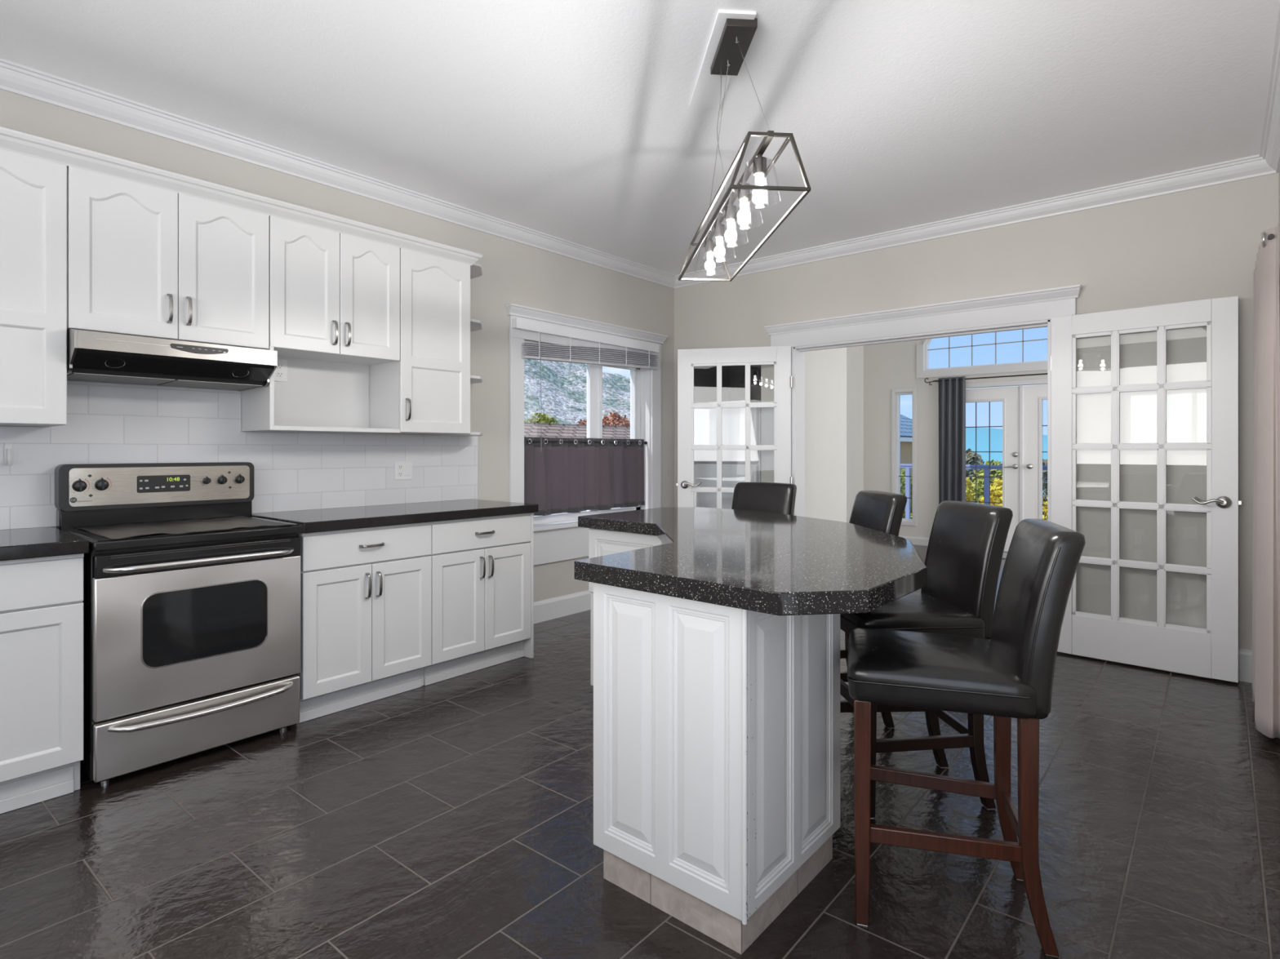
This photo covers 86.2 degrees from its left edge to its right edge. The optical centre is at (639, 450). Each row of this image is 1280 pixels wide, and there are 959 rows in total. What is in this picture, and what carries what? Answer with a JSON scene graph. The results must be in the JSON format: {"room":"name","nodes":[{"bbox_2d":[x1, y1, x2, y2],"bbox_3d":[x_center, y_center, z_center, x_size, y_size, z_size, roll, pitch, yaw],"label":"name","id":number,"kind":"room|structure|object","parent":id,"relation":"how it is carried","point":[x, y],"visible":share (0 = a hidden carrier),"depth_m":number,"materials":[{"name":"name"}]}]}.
{"room":"kitchen","nodes":[
{"label":"kitchen","id":0,"kind":"room"},
{"bbox_2d":[0,88,863,602],"bbox_3d":[-0.767,-0.420,4.963,0.168,3.300,11.660,0,0,40],"label":"wall","id":1,"kind":"structure","parent":0,"point":[515,273],"depth_m":3.78,"materials":[{"name":"beige paint"}]},
{"bbox_2d":[4,443,13,465],"bbox_3d":[-2.523,0.015,2.734,0.036,0.090,0.026,0,0,40],"label":"wall outlet","id":2,"kind":"object","parent":1,"relation":"attached to","point":[8,447],"visible":1,"depth_m":2.74,"materials":[{"name":"white plastic"}]},
{"bbox_2d":[0,148,66,426],"bbox_3d":[-2.458,-0.596,2.549,0.386,0.997,0.451,0,0,40],"label":"upper cabinet","id":3,"kind":"object","parent":1,"relation":"attached to","point":[33,190],"visible":1,"depth_m":2.55,"materials":[{"name":"white wood"}]},
{"bbox_2d":[0,126,482,266],"bbox_3d":[-1.857,-1.125,3.255,0.392,0.066,2.405,0,0,40],"label":"crown molding","id":4,"kind":"structure","parent":3,"relation":"on","point":[11,140],"depth_m":2.97,"materials":[{"name":"white wood"}]},
{"bbox_2d":[66,165,269,349],"bbox_3d":[-2.076,-0.782,3.001,0.386,0.625,0.728,0,0,40],"label":"upper cabinet","id":5,"kind":"object","parent":1,"relation":"attached to","point":[143,260],"visible":1,"depth_m":2.85,"materials":[{"name":"white wood"}]},
{"bbox_2d":[66,328,277,391],"bbox_3d":[-2.051,-0.380,2.979,0.453,0.176,0.723,0,0,40],"label":"range hood","id":6,"kind":"object","parent":5,"relation":"attached to","point":[255,368],"visible":0.94,"depth_m":2.84,"materials":[{"name":"silver metal"}]},
{"bbox_2d":[104,358,125,368],"bbox_3d":[-2.072,-0.347,2.699,0.064,0.040,0.072,0,0,40],"label":"lamp","id":7,"kind":"object","parent":6,"relation":"attached to","point":[108,362],"depth_m":2.70,"materials":[{"name":"black metal"}]},
{"bbox_2d":[240,215,399,433],"bbox_3d":[-1.626,-0.595,3.533,0.386,1.000,0.663,0,0,40],"label":"upper cabinet","id":8,"kind":"object","parent":1,"relation":"attached to","point":[335,296],"visible":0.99,"depth_m":3.47,"materials":[{"name":"white wood"}]},
{"bbox_2d":[274,359,287,382],"bbox_3d":[-1.856,-0.412,3.525,0.009,0.115,0.075,0,0,40],"label":"wall outlet","id":9,"kind":"object","parent":8,"relation":"attached to","point":[281,371],"visible":0.84,"depth_m":3.53,"materials":[{"name":"white plastic"}]},
{"bbox_2d":[276,363,283,369],"bbox_3d":[-1.855,-0.433,3.524,0.004,0.033,0.033,0,0,40],"label":"socket","id":10,"kind":"object","parent":9,"relation":"attached to","point":[280,366],"depth_m":3.52,"materials":[{"name":"white plastic"}]},
{"bbox_2d":[276,371,283,377],"bbox_3d":[-1.855,-0.391,3.524,0.004,0.033,0.033,0,0,40],"label":"socket","id":11,"kind":"object","parent":9,"relation":"attached to","point":[279,374],"depth_m":3.52,"materials":[{"name":"white plastic"}]},
{"bbox_2d":[0,57,675,288],"bbox_3d":[-2.057,-1.490,3.263,0.077,0.092,7.400,0,0,40],"label":"trim","id":12,"kind":"structure","parent":1,"relation":"attached to","point":[15,77],"depth_m":3.49,"materials":[{"name":"white paint"}]},
{"bbox_2d":[394,461,412,479],"bbox_3d":[-1.407,0.120,4.071,0.009,0.110,0.117,0,0,40],"label":"wall outlet","id":13,"kind":"object","parent":1,"relation":"attached to","point":[402,469],"visible":1,"depth_m":4.07,"materials":[{"name":"white plastic"}]},
{"bbox_2d":[397,464,402,470],"bbox_3d":[-1.421,0.099,4.052,0.004,0.033,0.033,0,0,40],"label":"socket","id":14,"kind":"object","parent":13,"relation":"attached to","point":[399,466],"depth_m":4.05,"materials":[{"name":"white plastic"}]},
{"bbox_2d":[397,471,403,476],"bbox_3d":[-1.421,0.141,4.052,0.004,0.033,0.033,0,0,40],"label":"socket","id":15,"kind":"object","parent":13,"relation":"attached to","point":[400,473],"depth_m":4.05,"materials":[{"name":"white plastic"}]},
{"bbox_2d":[404,464,409,475],"bbox_3d":[-1.391,0.120,4.087,0.004,0.066,0.032,0,0,40],"label":"rocker switch","id":16,"kind":"object","parent":13,"relation":"attached to","point":[406,466],"depth_m":4.09,"materials":[{"name":"white plastic"}]},
{"bbox_2d":[368,248,470,434],"bbox_3d":[-1.264,-0.596,3.960,0.386,0.997,0.452,0,0,40],"label":"upper cabinet","id":17,"kind":"object","parent":1,"relation":"attached to","point":[427,391],"visible":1,"depth_m":3.84,"materials":[{"name":"white wood"}]},
{"bbox_2d":[439,262,482,435],"bbox_3d":[-1.065,-0.607,4.242,0.325,1.033,0.235,0,0,40],"label":"corner shelf unit","id":18,"kind":"object","parent":1,"relation":"attached to","point":[476,271],"visible":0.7,"depth_m":4.18,"materials":[{"name":"white wood"}]},
{"bbox_2d":[533,590,591,623],"bbox_3d":[-0.387,1.155,5.283,0.014,0.150,2.160,0,0,40],"label":"baseboard","id":19,"kind":"structure","parent":1,"relation":"attached to","point":[546,610],"depth_m":5.04,"materials":[{"name":"white paint"}]},
{"bbox_2d":[504,303,667,565],"bbox_3d":[-0.401,-0.089,5.347,0.230,1.808,1.720,0,0,40],"label":"window","id":20,"kind":"structure","parent":1,"relation":"in","point":[557,537],"depth_m":5.20,"materials":[{"name":"white paint"}]},
{"bbox_2d":[511,317,658,409],"bbox_3d":[-0.355,-0.446,5.244,0.063,0.912,1.547,0,0,40],"label":"window blind","id":21,"kind":"object","parent":20,"relation":"attached to","point":[517,323],"visible":1,"depth_m":5.17,"materials":[{"name":"white plastic"}]},
{"bbox_2d":[526,440,647,444],"bbox_3d":[-0.393,-0.064,5.340,0.026,0.025,1.386,0,0,40],"label":"curtain rod","id":22,"kind":"object","parent":20,"relation":"attached to","point":[579,442],"visible":0.55,"depth_m":5.28,"materials":[{"name":"metal"}]},
{"bbox_2d":[524,436,644,515],"bbox_3d":[-0.406,0.191,5.324,0.058,0.571,1.372,0,0,40],"label":"cafe curtain","id":23,"kind":"object","parent":22,"relation":"hanging from","point":[560,477],"visible":0.95,"depth_m":5.28,"materials":[{"name":"grey fabric"}]},
{"bbox_2d":[0,544,1279,958],"bbox_3d":[1.563,1.280,3.001,6.260,0.100,11.920,0,0,40],"label":"floor","id":24,"kind":"structure","parent":0,"point":[452,818],"depth_m":2.13,"materials":[{"name":"tile"}]},
{"bbox_2d":[0,553,84,813],"bbox_3d":[-2.403,0.800,2.391,0.632,0.861,0.620,0,0,40],"label":"base cabinet","id":25,"kind":"object","parent":24,"relation":"on","point":[42,598],"visible":0.99,"depth_m":2.36,"materials":[{"name":"white wood"}]},
{"bbox_2d":[0,526,88,561],"bbox_3d":[-2.459,0.342,2.346,0.650,0.048,0.780,0,0,40],"label":"countertop","id":26,"kind":"structure","parent":25,"relation":"on","point":[37,542],"depth_m":2.39,"materials":[{"name":"black stone"}]},
{"bbox_2d":[54,462,304,783],"bbox_3d":[-1.940,0.644,2.913,0.686,1.172,0.742,0,0,40],"label":"range","id":27,"kind":"object","parent":24,"relation":"on","point":[192,641],"visible":0.98,"depth_m":2.73,"materials":[{"name":"silver metal"}]},
{"bbox_2d":[61,524,304,551],"bbox_3d":[-1.945,0.345,2.917,0.635,0.034,0.738,0,0,40],"label":"cooktop","id":28,"kind":"object","parent":27,"relation":"in","point":[155,542],"depth_m":2.69,"materials":[{"name":"black glass"}]},
{"bbox_2d":[76,515,293,539],"bbox_3d":[-1.919,0.321,2.898,0.560,0.008,0.635,0,0,40],"label":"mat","id":29,"kind":"object","parent":27,"relation":"on","point":[174,527],"visible":1,"depth_m":2.87,"materials":[{"name":"black glass"}]},
{"bbox_2d":[296,521,431,724],"bbox_3d":[-1.498,0.800,3.459,0.632,0.861,0.651,0,0,40],"label":"base cabinet","id":30,"kind":"object","parent":24,"relation":"on","point":[366,593],"visible":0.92,"depth_m":3.25,"materials":[{"name":"white wood"}]},
{"bbox_2d":[252,499,538,533],"bbox_3d":[-1.285,0.342,3.732,0.650,0.048,1.357,0,0,40],"label":"countertop","id":31,"kind":"structure","parent":30,"relation":"on","point":[313,521],"depth_m":3.51,"materials":[{"name":"black stone"}]},
{"bbox_2d":[423,512,533,685],"bbox_3d":[-1.074,0.800,3.977,0.654,0.861,0.684,0,0,40],"label":"base cabinet","id":32,"kind":"object","parent":24,"relation":"on","point":[482,568],"visible":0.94,"depth_m":3.77,"materials":[{"name":"white wood"}]},
{"bbox_2d":[588,528,839,955],"bbox_3d":[0.182,0.800,2.635,0.744,0.861,2.018,0,0,-5],"label":"kitchen island","id":33,"kind":"object","parent":24,"relation":"on","point":[717,727],"visible":0.84,"depth_m":1.80,"materials":[{"name":"white wood"}]},
{"bbox_2d":[573,506,927,616],"bbox_3d":[0.347,0.342,2.666,1.183,0.052,2.284,0,0,-5],"label":"island countertop","id":34,"kind":"structure","parent":33,"relation":"on","point":[771,563],"depth_m":1.92,"materials":[{"name":"black stone"}]},
{"bbox_2d":[693,400,760,509],"bbox_3d":[0.869,0.400,6.041,0.770,1.620,0.780,0,0,40],"label":"refrigerator","id":35,"kind":"object","parent":24,"relation":"on","point":[733,420],"visible":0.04,"depth_m":5.71,"materials":[{"name":"white metal"}]},
{"bbox_2d":[693,463,758,509],"bbox_3d":[0.647,0.643,5.779,0.770,1.055,0.095,0,0,40],"label":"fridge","id":36,"kind":"object","parent":35,"relation":"in","point":[732,474],"depth_m":5.77,"materials":[{"name":"white metal"}]},
{"bbox_2d":[693,400,758,462],"bbox_3d":[0.647,-0.155,5.779,0.770,0.510,0.095,0,0,40],"label":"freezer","id":37,"kind":"object","parent":35,"relation":"in","point":[733,420],"depth_m":5.70,"materials":[{"name":"white metal"}]},
{"bbox_2d":[731,482,796,515],"bbox_3d":[0.609,0.712,3.934,0.421,1.037,0.545,0,0,38],"label":"bar stool","id":38,"kind":"object","parent":24,"relation":"on","point":[771,497],"visible":0.2,"depth_m":4.05,"materials":[{"name":"black leather"}]},
{"bbox_2d":[840,490,906,728],"bbox_3d":[0.889,0.712,3.166,0.545,1.037,0.421,0,0,-7],"label":"bar stool","id":39,"kind":"object","parent":24,"relation":"on","point":[880,511],"visible":0.21,"depth_m":3.07,"materials":[{"name":"black leather"}]},
{"bbox_2d":[840,500,1013,818],"bbox_3d":[0.987,0.712,2.492,0.545,1.037,0.421,0,0,-5],"label":"bar stool","id":40,"kind":"object","parent":24,"relation":"on","point":[966,544],"visible":0.73,"depth_m":2.34,"materials":[{"name":"black leather"}]},
{"bbox_2d":[847,518,1085,957],"bbox_3d":[0.857,0.712,1.882,0.545,1.037,0.421,0,0,17],"label":"bar stool","id":41,"kind":"object","parent":24,"relation":"on","point":[1008,675],"visible":1,"depth_m":1.73,"materials":[{"name":"black leather"}]},
{"bbox_2d":[1002,552,1007,559],"bbox_3d":[4.296,1.225,7.881,0.700,0.010,0.420,0,0,40],"label":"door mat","id":42,"kind":"object","parent":24,"relation":"on","point":[1004,556],"visible":0.09,"depth_m":7.90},
{"bbox_2d":[0,0,1279,275],"bbox_3d":[-0.613,-1.586,2.001,4.232,0.100,7.580,0,0,40],"label":"ceiling","id":43,"kind":"structure","parent":0,"point":[573,121],"depth_m":2.92,"materials":[{"name":"white paint"}]},
{"bbox_2d":[688,9,755,108],"bbox_3d":[0.313,-1.532,2.717,0.134,0.012,0.660,0,0,-5],"label":"board","id":44,"kind":"object","parent":43,"relation":"attached to","point":[707,90],"visible":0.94,"depth_m":2.79,"materials":[{"name":"white"}]},
{"bbox_2d":[678,17,811,281],"bbox_3d":[0.338,-1.148,2.545,0.243,0.767,1.094,0,0,-5],"label":"pendant light","id":45,"kind":"object","parent":44,"relation":"hanging from","point":[737,34],"visible":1,"depth_m":2.45,"materials":[{"name":"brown metal"}]},
{"bbox_2d":[694,238,724,271],"bbox_3d":[0.303,-0.850,2.963,0.132,0.146,0.132,0,0,40],"label":"bulb","id":46,"kind":"object","parent":45,"relation":"attached to","point":[709,264],"depth_m":2.95,"materials":[{"name":"white glass"}]},
{"bbox_2d":[702,222,736,258],"bbox_3d":[0.321,-0.850,2.754,0.132,0.146,0.132,0,0,40],"label":"bulb","id":47,"kind":"object","parent":45,"relation":"attached to","point":[719,251],"depth_m":2.74,"materials":[{"name":"white glass"}]},
{"bbox_2d":[712,203,748,242],"bbox_3d":[0.338,-0.850,2.545,0.132,0.146,0.132,0,0,40],"label":"bulb","id":48,"kind":"object","parent":45,"relation":"attached to","point":[731,234],"depth_m":2.53,"materials":[{"name":"white glass"}]},
{"bbox_2d":[724,180,763,222],"bbox_3d":[0.355,-0.850,2.336,0.132,0.146,0.132,0,0,40],"label":"bulb","id":49,"kind":"object","parent":45,"relation":"attached to","point":[744,215],"depth_m":2.32,"materials":[{"name":"white glass"}]},
{"bbox_2d":[738,154,781,200],"bbox_3d":[0.372,-0.850,2.126,0.132,0.146,0.132,0,0,40],"label":"bulb","id":50,"kind":"object","parent":45,"relation":"attached to","point":[757,163],"depth_m":2.11,"materials":[{"name":"white glass"}]},
{"bbox_2d":[804,347,846,522],"bbox_3d":[1.179,-0.420,6.368,1.000,3.300,1.280,0,0,40],"label":"wall","id":51,"kind":"structure","parent":0,"point":[825,370],"depth_m":6.20,"materials":[{"name":"beige paint"}]},
{"bbox_2d":[693,364,760,403],"bbox_3d":[0.931,0.195,6.119,0.825,2.070,0.780,0,0,40],"label":"window panes","id":52,"kind":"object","parent":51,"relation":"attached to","point":[733,377],"depth_m":6.50,"materials":[{"name":"clear glass"}]},
{"bbox_2d":[863,339,1047,537],"bbox_3d":[5.371,-0.420,7.495,6.260,3.300,0.140,0,0,40],"label":"wall","id":53,"kind":"structure","parent":0,"point":[887,366],"depth_m":9.01,"materials":[{"name":"beige paint"}]},
{"bbox_2d":[891,387,916,525],"bbox_3d":[3.508,0.085,9.035,0.325,1.805,0.118,0,0,40],"label":"window","id":54,"kind":"structure","parent":53,"relation":"in","point":[895,393],"depth_m":9.06,"materials":[{"name":"white paint"}]},
{"bbox_2d":[898,535,929,546],"bbox_3d":[3.448,1.180,9.023,1.030,0.100,0.014,0,0,40],"label":"baseboard","id":55,"kind":"structure","parent":53,"relation":"attached to","point":[914,540],"depth_m":8.88,"materials":[{"name":"white paint"}]},
{"bbox_2d":[916,328,1047,378],"bbox_3d":[4.551,-1.345,8.151,2.410,0.820,0.118,0,0,40],"label":"window","id":56,"kind":"structure","parent":53,"relation":"in","point":[1036,365],"depth_m":8.48,"materials":[{"name":"white plastic"}]},
{"bbox_2d":[924,373,1047,385],"bbox_3d":[4.453,-0.874,8.117,2.065,0.099,0.097,0,0,40],"label":"curtain rod","id":57,"kind":"object","parent":53,"relation":"attached to","point":[1042,373],"visible":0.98,"depth_m":8.26,"materials":[{"name":"metal"}]},
{"bbox_2d":[937,376,965,504],"bbox_3d":[3.892,0.152,8.536,0.326,2.128,0.091,0,0,40],"label":"curtain","id":58,"kind":"object","parent":57,"relation":"hanging from","point":[952,393],"visible":0.69,"depth_m":8.54,"materials":[{"name":"grey fabric"}]},
{"bbox_2d":[965,377,1047,551],"bbox_3d":[4.532,0.196,8.129,1.806,2.068,0.121,0,0,40],"label":"door","id":59,"kind":"structure","parent":53,"relation":"in","point":[1022,451],"depth_m":8.14,"materials":[{"name":"white paint"}]},
{"bbox_2d":[674,173,1278,650],"bbox_3d":[1.852,-0.420,4.880,3.952,3.300,0.120,0,0,40],"label":"wall","id":60,"kind":"structure","parent":0,"point":[1200,243],"depth_m":3.99,"materials":[{"name":"beige paint"}]},
{"bbox_2d":[676,346,791,508],"bbox_3d":[0.738,0.205,5.412,0.905,2.029,0.158,0,0,11],"label":"door","id":61,"kind":"structure","parent":60,"relation":"in","point":[780,357],"depth_m":5.40,"materials":[{"name":"white paint"}]},
{"bbox_2d":[793,319,1051,522],"bbox_3d":[1.912,0.212,4.828,1.748,2.037,0.162,0,0,40],"label":"trim","id":62,"kind":"structure","parent":60,"relation":"attached to","point":[798,352],"depth_m":5.14,"materials":[{"name":"white paint"}]},
{"bbox_2d":[770,297,1075,484],"bbox_3d":[1.840,0.150,4.794,2.071,2.160,0.026,0,0,40],"label":"trim","id":63,"kind":"structure","parent":60,"relation":"attached to","point":[1046,310],"depth_m":4.68,"materials":[{"name":"white paint"}]},
{"bbox_2d":[764,284,1082,335],"bbox_3d":[1.824,-0.951,4.776,2.131,0.067,0.075,0,0,40],"label":"trim","id":64,"kind":"structure","parent":60,"relation":"attached to","point":[1068,291],"depth_m":4.61,"materials":[{"name":"white paint"}]},
{"bbox_2d":[674,154,1276,288],"bbox_3d":[1.788,-1.490,4.804,3.952,0.092,0.077,0,0,40],"label":"trim","id":65,"kind":"structure","parent":60,"relation":"attached to","point":[1255,166],"depth_m":4.30,"materials":[{"name":"white paint"}]},
{"bbox_2d":[1050,296,1241,683],"bbox_3d":[2.825,0.205,3.876,0.876,2.029,0.158,0,0,42],"label":"door","id":66,"kind":"structure","parent":60,"relation":"in","point":[1211,651],"depth_m":3.80,"materials":[{"name":"white paint"}]},
{"bbox_2d":[1238,648,1252,683],"bbox_3d":[2.972,1.145,3.842,0.902,0.170,0.014,0,0,40],"label":"baseboard","id":67,"kind":"structure","parent":60,"relation":"attached to","point":[1245,656],"depth_m":3.63,"materials":[{"name":"white paint"}]},
{"bbox_2d":[1278,168,1279,313],"bbox_3d":[1.013,-0.153,0.740,0.120,2.766,7.520,0,0,40],"label":"wall","id":68,"kind":"structure","parent":0,"point":[1279,168],"depth_m":3.50,"materials":[{"name":"beige paint"}]},
{"bbox_2d":[1259,3,1279,173],"bbox_3d":[0.899,-1.490,0.758,0.077,0.092,7.400,0,0,40],"label":"trim","id":69,"kind":"structure","parent":68,"relation":"attached to","point":[1269,150],"depth_m":3.08,"materials":[{"name":"white paint"}]},
{"bbox_2d":[1267,233,1274,239],"bbox_3d":[2.952,-0.885,3.185,0.082,0.044,0.996,0,0,40],"label":"curtain rod","id":70,"kind":"object","parent":68,"relation":"attached to","point":[1271,236],"visible":0.15,"depth_m":2.83,"materials":[{"name":"metal"}]},
{"bbox_2d":[1251,222,1279,738],"bbox_3d":[2.887,0.138,3.162,0.086,2.126,0.983,0,0,40],"label":"curtain","id":71,"kind":"object","parent":70,"relation":"hanging from","point":[1265,682],"visible":1,"depth_m":2.85,"materials":[{"name":"fabric"}]},
{"label":"outside","id":72,"kind":"structure","parent":0,"visible":0},
{"bbox_3d":[5.927,1.365,8.491,8.500,0.170,2.100,0,0,40],"label":"deck","id":73,"kind":"object","parent":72,"visible":0},
{"bbox_2d":[900,463,1047,519],"bbox_3d":[6.477,0.750,9.140,8.500,1.060,0.060,0,0,40],"label":"deck railing","id":74,"kind":"object","parent":73,"relation":"on","point":[986,468],"visible":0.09,"depth_m":10.33,"materials":[{"name":"blue paint"}]},
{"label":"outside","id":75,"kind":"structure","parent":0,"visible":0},
{"bbox_3d":[19.959,3.930,21.570,70.000,0.200,31.000,0,0,40],"label":"terrace","id":76,"kind":"object","parent":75,"visible":0},
{"bbox_2d":[524,408,559,423],"bbox_3d":[-4.037,0.283,27.639,1.938,3.898,1.876,0,0,40],"label":"bush","id":77,"kind":"object","parent":76,"relation":"on","point":[542,418],"visible":0.14,"depth_m":27.34,"materials":[{"name":"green plant"}]},
{"bbox_2d":[576,418,586,425],"bbox_3d":[-2.277,0.397,29.702,1.456,3.668,1.486,0,0,40],"label":"bush","id":78,"kind":"object","parent":76,"relation":"on","point":[584,421],"visible":0.05,"depth_m":29.48,"materials":[{"name":"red plant"}]},
{"bbox_2d":[602,410,630,426],"bbox_3d":[-1.192,0.223,30.933,1.643,4.018,1.691,0,0,40],"label":"bush","id":79,"kind":"object","parent":76,"relation":"on","point":[615,419],"visible":0.15,"depth_m":30.63,"materials":[{"name":"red plant"}]},
{"bbox_2d":[900,414,912,489],"bbox_3d":[11.243,1.705,35.182,7.100,7.050,8.300,0,0,40],"label":"house","id":80,"kind":"structure","parent":76,"relation":"on","point":[906,424],"depth_m":31.64,"materials":[{"name":"beige paint"}]},
{"bbox_2d":[900,467,912,519],"bbox_3d":[6.336,2.120,17.013,1.330,3.423,1.349,0,0,40],"label":"bush","id":81,"kind":"object","parent":76,"relation":"on","point":[902,478],"visible":0.14,"depth_m":16.64,"materials":[{"name":"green plant"}]},
{"bbox_2d":[965,477,975,502],"bbox_3d":[7.177,2.125,16.014,1.291,3.412,1.340,0,0,40],"label":"bush","id":82,"kind":"object","parent":76,"relation":"on","point":[969,491],"visible":0.04,"depth_m":15.66,"materials":[{"name":"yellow plant"}]},
{"bbox_2d":[971,459,1002,503],"bbox_3d":[8.987,2.027,17.140,1.391,3.608,1.389,0,0,40],"label":"bush","id":83,"kind":"object","parent":76,"relation":"on","point":[993,473],"visible":0.22,"depth_m":17.01,"materials":[{"name":"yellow plant"}]},
{"bbox_2d":[979,475,1044,509],"bbox_3d":[8.379,2.179,15.417,1.355,3.305,1.361,0,0,40],"label":"bush","id":84,"kind":"object","parent":76,"relation":"on","point":[996,489],"visible":0.1,"depth_m":15.28,"materials":[{"name":"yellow plant"}]},
{"bbox_2d":[1042,497,1047,520],"bbox_3d":[9.167,2.193,14.326,1.340,3.276,1.340,0,0,40],"label":"bush","id":85,"kind":"object","parent":76,"relation":"on","point":[1045,507],"visible":0.02,"depth_m":14.57,"materials":[{"name":"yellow plant"}]},
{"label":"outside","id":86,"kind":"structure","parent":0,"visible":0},
{"bbox_2d":[965,427,1047,493],"bbox_3d":[110.529,-0.626,174.859,170.000,21.713,60.000,0,0,40],"label":"hill","id":87,"kind":"structure","parent":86,"point":[982,433],"depth_m":190.00,"materials":[{"name":"blue"}]},
{"bbox_3d":[-16.346,4.330,33.329,59.400,0.200,100.000,0,0,40],"label":"ground","id":88,"kind":"structure","parent":0,"visible":0},
{"bbox_2d":[524,422,630,514],"bbox_3d":[-2.393,1.693,21.506,9.023,5.076,24.000,0,0,40],"label":"roof","id":89,"kind":"structure","parent":88,"relation":"on","point":[531,429],"depth_m":21.02,"materials":[{"name":"brown wood"}]},
{"bbox_2d":[965,448,984,502],"bbox_3d":[19.634,2.462,42.160,3.884,5.542,3.805,0,0,40],"label":"tree","id":90,"kind":"object","parent":88,"relation":"on","point":[970,456],"visible":0.07,"depth_m":41.12,"materials":[{"name":"green plant"}]},
{"bbox_2d":[999,458,1047,516],"bbox_3d":[22.656,2.639,39.596,3.995,5.188,3.819,0,0,40],"label":"tree","id":91,"kind":"object","parent":88,"relation":"on","point":[1044,461],"visible":0.04,"depth_m":38.26,"materials":[{"name":"green plant"}]},
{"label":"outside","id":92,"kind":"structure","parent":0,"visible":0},
{"bbox_2d":[524,355,630,425],"bbox_3d":[-20.822,-35.564,98.222,85.497,77.588,95.941,0,0,40],"label":"mountain","id":93,"kind":"structure","parent":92,"point":[563,384],"depth_m":103.73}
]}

